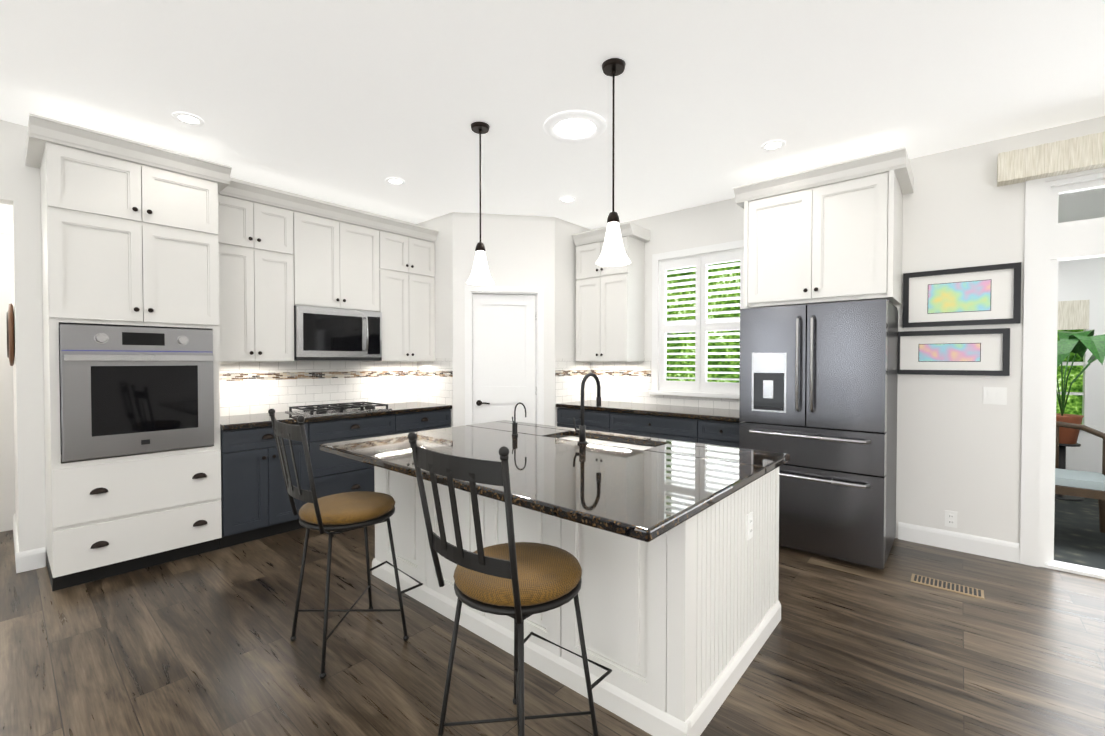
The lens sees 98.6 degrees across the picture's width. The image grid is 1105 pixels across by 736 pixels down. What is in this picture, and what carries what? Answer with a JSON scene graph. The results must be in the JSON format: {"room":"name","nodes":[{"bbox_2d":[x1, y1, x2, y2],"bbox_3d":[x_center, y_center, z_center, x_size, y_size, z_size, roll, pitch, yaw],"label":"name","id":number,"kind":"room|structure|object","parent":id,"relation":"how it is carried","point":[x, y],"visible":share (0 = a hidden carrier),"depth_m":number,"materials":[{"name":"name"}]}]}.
{"room":"kitchen","nodes":[
{"label":"kitchen","id":0,"kind":"room"},
{"bbox_2d":[0,203,18,543],"bbox_3d":[-5.235,-0.159,3.719,3.260,2.950,3.200,1,1,41],"label":"wall","id":1,"kind":"structure","parent":0,"point":[8,471],"depth_m":3.82,"materials":[{"name":"white paint"}]},
{"bbox_2d":[6,304,14,365],"bbox_3d":[-3.702,-0.226,3.246,0.310,0.430,0.034,1,1,41],"label":"plaque","id":2,"kind":"object","parent":1,"relation":"attached to","point":[10,335],"visible":1,"depth_m":3.17,"materials":[{"name":"brown wood"}]},
{"bbox_2d":[13,514,21,572],"bbox_3d":[-3.917,1.255,3.468,1.215,0.130,0.015,1,1,41],"label":"baseboard","id":3,"kind":"structure","parent":1,"relation":"attached to","point":[18,555],"depth_m":3.18,"materials":[{"name":"white wood"}]},
{"bbox_2d":[0,119,511,565],"bbox_3d":[-3.425,-0.126,3.217,0.140,2.900,8.880,1,1,41],"label":"wall","id":4,"kind":"structure","parent":0,"point":[455,252],"depth_m":3.13,"materials":[{"name":"white paint"}]},
{"bbox_2d":[37,133,224,328],"bbox_3d":[-2.871,-0.807,3.257,0.627,1.060,0.838,1,1,41],"label":"upper cabinet","id":5,"kind":"object","parent":4,"relation":"attached to","point":[199,315],"depth_m":3.01,"materials":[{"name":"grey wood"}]},
{"bbox_2d":[221,189,304,364],"bbox_3d":[-2.487,-0.699,3.919,0.347,1.295,0.657,1,1,41],"label":"upper cabinet","id":6,"kind":"object","parent":4,"relation":"attached to","point":[263,242],"depth_m":3.82,"materials":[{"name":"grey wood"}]},
{"bbox_2d":[220,358,452,415],"bbox_3d":[-1.933,0.149,4.353,0.644,0.485,2.017,1,1,41],"label":"backsplash","id":7,"kind":"structure","parent":4,"relation":"attached to","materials":[{"name":"tile"}]},
{"bbox_2d":[293,293,388,360],"bbox_3d":[-2.018,-0.334,4.392,0.449,0.530,0.772,1,1,41],"label":"upper cabinet","id":8,"kind":"object","parent":4,"relation":"attached to","point":[324,328],"depth_m":4.27,"materials":[{"name":"grey metal"}]},
{"bbox_2d":[294,305,381,360],"bbox_3d":[-2.019,-0.302,4.393,0.449,0.465,0.772,1,1,41],"label":"microwave","id":9,"kind":"object","parent":8,"relation":"in","point":[321,332],"depth_m":4.25,"materials":[{"name":"silver metal"}]},
{"bbox_2d":[305,209,380,300],"bbox_3d":[-2.057,-0.947,4.416,0.347,0.815,0.780,1,1,41],"label":"upper cabinet","id":10,"kind":"object","parent":4,"relation":"attached to","point":[343,254],"depth_m":4.32,"materials":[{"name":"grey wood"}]},
{"bbox_2d":[353,225,436,364],"bbox_3d":[-1.614,-0.715,4.934,0.347,1.295,0.697,1,1,41],"label":"upper cabinet","id":11,"kind":"object","parent":4,"relation":"attached to","point":[407,259],"depth_m":4.85,"materials":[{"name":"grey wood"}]},
{"bbox_2d":[473,294,535,423],"bbox_3d":[-0.505,0.254,5.042,0.470,2.060,0.528,1,1,41],"label":"pantry door","id":12,"kind":"structure","parent":4,"relation":"in","point":[504,354],"depth_m":5.03,"materials":[{"name":"white wood"}]},
{"bbox_2d":[465,285,543,425],"bbox_3d":[-0.513,0.220,5.003,0.568,2.152,0.657,1,1,41],"label":"door frame","id":13,"kind":"structure","parent":4,"relation":"attached to","point":[469,289],"depth_m":4.97,"materials":[{"name":"white wood"}]},
{"bbox_2d":[0,525,1104,735],"bbox_3d":[-1.651,1.372,1.714,10.940,0.050,8.880,1,1,41],"label":"floor","id":14,"kind":"structure","parent":0,"point":[202,644],"depth_m":2.21,"materials":[{"name":"brown wood"}]},
{"bbox_2d":[45,445,220,590],"bbox_3d":[-2.854,0.940,3.311,0.617,0.765,0.901,1,1,41],"label":"base cabinet","id":15,"kind":"object","parent":14,"relation":"on","point":[113,516],"depth_m":3.04,"materials":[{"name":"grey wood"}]},
{"bbox_2d":[43,321,224,464],"bbox_3d":[-2.866,0.141,3.267,0.641,0.791,0.838,1,1,41],"label":"oven cabinet","id":16,"kind":"object","parent":15,"relation":"on","point":[110,390],"depth_m":3.01,"materials":[{"name":"grey"}]},
{"bbox_2d":[59,324,213,461],"bbox_3d":[-2.827,0.141,3.233,0.625,0.811,0.750,1,1,41],"label":"wall oven","id":17,"kind":"object","parent":16,"relation":"in","point":[126,390],"depth_m":3.02,"materials":[{"name":"silver metal"}]},
{"bbox_2d":[221,421,312,548],"bbox_3d":[-2.404,0.877,3.833,0.617,0.875,0.598,1,1,41],"label":"base cabinet","id":18,"kind":"object","parent":14,"relation":"on","point":[255,502],"depth_m":3.59,"materials":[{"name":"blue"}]},
{"bbox_2d":[225,401,451,428],"bbox_3d":[-1.932,0.412,4.356,0.642,0.040,2.016,1,1,41],"label":"countertop","id":19,"kind":"structure","parent":18,"relation":"on","point":[239,420],"depth_m":4.09,"materials":[{"name":"black stone"}]},
{"bbox_2d":[285,402,391,416],"bbox_3d":[-1.940,0.367,4.336,0.515,0.050,0.740,1,1,41],"label":"cooktop","id":20,"kind":"object","parent":19,"relation":"in","point":[338,408],"depth_m":4.24,"materials":[{"name":"black metal"}]},
{"bbox_2d":[268,409,422,678],"bbox_3d":[-0.998,0.765,2.318,0.440,1.146,0.588,1,1,45],"label":"bar stool","id":21,"kind":"object","parent":14,"relation":"on","point":[338,513],"visible":1,"depth_m":2.19,"materials":[{"name":"grey metal"}]},
{"bbox_2d":[313,413,404,498],"bbox_3d":[-1.955,0.869,4.356,0.617,0.875,0.898,1,1,41],"label":"base cabinet","id":22,"kind":"object","parent":14,"relation":"on","point":[332,474],"depth_m":4.09,"materials":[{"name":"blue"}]},
{"bbox_2d":[405,409,450,432],"bbox_3d":[-1.492,0.861,4.893,0.617,0.875,0.638,1,1,41],"label":"base cabinet","id":23,"kind":"object","parent":14,"relation":"on","point":[440,418],"depth_m":4.72,"materials":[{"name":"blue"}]},
{"bbox_2d":[408,432,611,735],"bbox_3d":[-0.112,0.776,1.613,0.446,1.146,0.595,1,1,41],"label":"bar stool","id":24,"kind":"object","parent":14,"relation":"on","point":[519,583],"visible":1,"depth_m":1.46,"materials":[{"name":"grey metal"}]},
{"bbox_2d":[370,464,780,735],"bbox_3d":[0.041,0.913,2.801,2.148,0.835,1.192,1,1,41],"label":"kitchen island","id":25,"kind":"object","parent":14,"relation":"on","point":[672,546],"depth_m":1.95,"materials":[{"name":"white wood"}]},
{"bbox_2d":[320,424,767,543],"bbox_3d":[-0.197,0.480,2.535,2.216,0.040,1.100,1,1,41],"label":"island countertop","id":26,"kind":"structure","parent":25,"relation":"on","point":[640,495],"depth_m":2.08,"materials":[{"name":"black stone"}]},
{"bbox_2d":[508,402,527,435],"bbox_3d":[-0.221,0.338,3.133,0.133,0.225,0.044,1,1,41],"label":"faucet","id":27,"kind":"object","parent":26,"relation":"on","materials":[{"name":"black metal"}]},
{"bbox_2d":[560,432,651,447],"bbox_3d":[0.317,0.602,3.024,0.784,0.244,0.334,1,1,41],"label":"sink","id":28,"kind":"object","parent":26,"relation":"in","point":[595,439],"depth_m":3.12,"materials":[{"name":"silver metal"}]},
{"bbox_2d":[556,406,614,432],"bbox_3d":[0.526,0.858,5.095,0.737,0.875,0.618,1,1,41],"label":"base cabinet","id":29,"kind":"object","parent":14,"relation":"on","point":[594,420],"depth_m":4.81,"materials":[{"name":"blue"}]},
{"bbox_2d":[615,414,706,443],"bbox_3d":[1.102,0.865,4.600,1.018,0.875,0.618,1,1,41],"label":"base cabinet","id":30,"kind":"object","parent":14,"relation":"on","point":[645,425],"depth_m":4.29,"materials":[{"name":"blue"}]},
{"bbox_2d":[555,398,742,421],"bbox_3d":[0.998,0.407,4.666,2.003,0.040,0.642,1,1,41],"label":"countertop","id":31,"kind":"structure","parent":30,"relation":"on","point":[704,413],"depth_m":4.49,"materials":[{"name":"black stone"}]},
{"bbox_2d":[707,422,738,447],"bbox_3d":[1.580,0.872,4.189,0.479,0.875,0.618,1,1,41],"label":"base cabinet","id":32,"kind":"object","parent":14,"relation":"on","point":[718,433],"depth_m":3.92,"materials":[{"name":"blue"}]},
{"bbox_2d":[739,299,897,569],"bbox_3d":[2.010,0.431,3.598,0.910,1.775,0.887,1,1,41],"label":"refrigerator","id":33,"kind":"object","parent":14,"relation":"on","point":[818,392],"visible":0.94,"depth_m":3.24,"materials":[{"name":"black metal"}]},
{"bbox_2d":[911,574,983,598],"bbox_3d":[2.398,1.325,2.893,0.340,0.008,0.130,1,1,41],"label":"floor vent","id":34,"kind":"object","parent":14,"relation":"in","point":[952,587],"visible":1,"depth_m":2.88,"materials":[{"name":"beige metal"}]},
{"bbox_2d":[0,0,1104,229],"bbox_3d":[-0.491,-1.562,0.671,7.880,0.050,8.880,1,1,41],"label":"ceiling","id":35,"kind":"structure","parent":0,"point":[356,104],"depth_m":2.65,"materials":[{"name":"white paint"}]},
{"bbox_2d":[172,112,203,125],"bbox_3d":[-2.292,-1.569,2.993,0.160,0.008,0.160,1,1,41],"label":"recessed light","id":36,"kind":"object","parent":35,"relation":"in","point":[187,118],"visible":1,"depth_m":2.99,"materials":[{"name":"white"}]},
{"bbox_2d":[386,177,404,184],"bbox_3d":[-1.332,-1.585,4.033,0.160,0.008,0.160,1,1,41],"label":"recessed light","id":37,"kind":"object","parent":35,"relation":"in","point":[395,181],"visible":1,"depth_m":4.03,"materials":[{"name":"white plastic"}]},
{"bbox_2d":[466,122,494,284],"bbox_3d":[-0.470,-1.062,3.095,0.184,1.016,0.184,1,1,41],"label":"pendant light","id":38,"kind":"object","parent":35,"relation":"hanging from","point":[480,274],"visible":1,"depth_m":3.07,"materials":[{"name":"white glass"}]},
{"bbox_2d":[559,196,575,202],"bbox_3d":[0.144,-1.592,4.491,0.160,0.008,0.160,1,1,41],"label":"recessed light","id":39,"kind":"object","parent":35,"relation":"in","point":[567,199],"visible":1,"depth_m":4.49,"materials":[{"name":"white plastic"}]},
{"bbox_2d":[543,110,605,142],"bbox_3d":[0.146,-1.565,3.098,0.410,0.018,0.410,1,1,41],"label":"recessed light","id":40,"kind":"object","parent":35,"relation":"in","point":[572,126],"visible":0.98,"depth_m":3.08,"materials":[{"name":"white plastic"}]},
{"bbox_2d":[595,58,630,266],"bbox_3d":[0.315,-1.052,2.459,0.184,1.016,0.184,1,1,41],"label":"pendant light","id":41,"kind":"object","parent":35,"relation":"hanging from","point":[613,253],"visible":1,"depth_m":2.44,"materials":[{"name":"white glass"}]},
{"bbox_2d":[761,140,785,150],"bbox_3d":[1.562,-1.574,3.364,0.160,0.008,0.160,1,1,41],"label":"recessed light","id":42,"kind":"object","parent":35,"relation":"in","point":[772,145],"visible":1,"depth_m":3.37,"materials":[{"name":"white plastic"}]},
{"bbox_2d":[512,116,1104,543],"bbox_3d":[2.363,-0.138,4.003,7.590,2.900,0.140,1,1,41],"label":"wall","id":43,"kind":"structure","parent":0,"point":[958,446],"depth_m":3.48,"materials":[{"name":"white paint"}]},
{"bbox_2d":[575,230,646,361],"bbox_3d":[0.620,-0.719,5.169,0.665,1.295,0.347,1,1,41],"label":"upper cabinet","id":44,"kind":"object","parent":43,"relation":"attached to","point":[610,310],"depth_m":5.01,"materials":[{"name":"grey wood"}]},
{"bbox_2d":[555,358,739,409],"bbox_3d":[0.997,0.144,4.664,1.999,0.485,0.644,1,1,41],"label":"backsplash","id":45,"kind":"structure","parent":43,"relation":"attached to","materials":[{"name":"tile"}]},
{"bbox_2d":[649,240,746,398],"bbox_3d":[1.486,-0.454,4.719,1.080,1.470,0.190,1,1,41],"label":"window","id":46,"kind":"structure","parent":43,"relation":"in","point":[658,259],"depth_m":4.92,"materials":[{"name":"white wood"}]},
{"bbox_2d":[660,250,744,391],"bbox_3d":[1.470,-0.439,4.701,0.868,1.328,0.071,1,1,41],"label":"window shutters","id":47,"kind":"object","parent":46,"relation":"attached to","point":[701,327],"visible":0.88,"depth_m":4.69,"materials":[{"name":"white wood"}]},
{"bbox_2d":[733,147,913,307],"bbox_3d":[2.079,-0.958,3.687,1.105,0.950,0.685,1,1,41],"label":"upper cabinet","id":48,"kind":"object","parent":43,"relation":"attached to","point":[831,233],"visible":1,"depth_m":3.43,"materials":[{"name":"white wood"}]},
{"bbox_2d":[945,510,956,527],"bbox_3d":[2.901,1.100,3.459,0.070,0.115,0.010,1,1,41],"label":"electrical outlet","id":49,"kind":"object","parent":43,"relation":"attached to","point":[950,516],"depth_m":3.46,"materials":[{"name":"white plastic"}]},
{"bbox_2d":[898,328,1009,375],"bbox_3d":[2.876,-0.112,3.449,0.640,0.325,0.030,1,1,41],"label":"picture frame","id":50,"kind":"object","parent":43,"relation":"attached to","point":[984,352],"visible":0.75,"depth_m":3.42,"materials":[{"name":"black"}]},
{"bbox_2d":[898,522,1019,562],"bbox_3d":[2.919,1.256,3.444,0.670,0.130,0.015,1,1,41],"label":"baseboard","id":51,"kind":"structure","parent":43,"relation":"attached to","point":[972,544],"depth_m":3.42,"materials":[{"name":"white wood"}]},
{"bbox_2d":[903,262,1021,327],"bbox_3d":[2.913,-0.509,3.410,0.640,0.410,0.030,1,1,41],"label":"picture frame","id":52,"kind":"object","parent":43,"relation":"attached to","point":[984,295],"visible":1,"depth_m":3.39,"materials":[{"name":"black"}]},
{"bbox_2d":[983,387,1006,404],"bbox_3d":[3.071,0.193,3.297,0.120,0.120,0.013,1,1,41],"label":"switch plate","id":53,"kind":"object","parent":43,"relation":"attached to","point":[995,395],"depth_m":3.30,"materials":[{"name":"white plastic"}]},
{"bbox_2d":[997,132,1104,186],"bbox_3d":[3.883,-1.335,2.501,2.250,0.190,0.124,1,1,41],"label":"valance","id":54,"kind":"object","parent":43,"relation":"attached to","point":[1075,154],"visible":1,"depth_m":3.04,"materials":[{"name":"fabric"}]},
{"bbox_2d":[1020,167,1104,578],"bbox_3d":[3.975,0.013,2.605,2.000,2.640,0.160,1,1,41],"label":"door frame","id":55,"kind":"structure","parent":43,"relation":"attached to","point":[1051,241],"depth_m":3.15,"materials":[{"name":"white wood"}]},
{"bbox_2d":[1058,187,1104,472],"bbox_3d":[5.060,-0.087,3.926,4.000,2.800,3.260,1,1,41],"label":"wall","id":56,"kind":"structure","parent":0,"point":[1081,293],"depth_m":5.20,"materials":[{"name":"white paint"}]},
{"label":"outside","id":57,"kind":"structure","parent":0,"visible":0},
{"bbox_2d":[666,261,739,382],"bbox_3d":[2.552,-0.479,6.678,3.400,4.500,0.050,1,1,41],"label":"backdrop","id":58,"kind":"structure","parent":57,"point":[726,369],"depth_m":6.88,"materials":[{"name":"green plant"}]},
{"bbox_2d":[1056,329,1083,423],"bbox_3d":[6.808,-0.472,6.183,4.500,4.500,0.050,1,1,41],"label":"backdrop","id":59,"kind":"structure","parent":57,"point":[1074,405],"depth_m":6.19,"materials":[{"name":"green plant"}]},
{"bbox_2d":[1054,497,1104,569],"bbox_3d":[5.027,1.337,3.910,3.800,0.054,3.160,1,1,41],"label":"floor","id":60,"kind":"structure","parent":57,"point":[1079,537],"depth_m":3.74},
{"bbox_2d":[1055,330,1104,500],"bbox_3d":[5.096,0.454,4.818,1.168,1.690,1.044,1,1,41],"label":"potted plant","id":61,"kind":"object","parent":60,"relation":"on","point":[1080,343],"visible":0.69,"depth_m":4.67,"materials":[{"name":"green plant"}]},
{"bbox_2d":[1055,421,1104,532],"bbox_3d":[4.058,0.883,3.788,0.638,0.868,0.562,1,1,41],"label":"armchair","id":62,"kind":"object","parent":60,"relation":"on","point":[1084,484],"visible":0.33,"depth_m":3.67,"materials":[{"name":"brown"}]}
]}

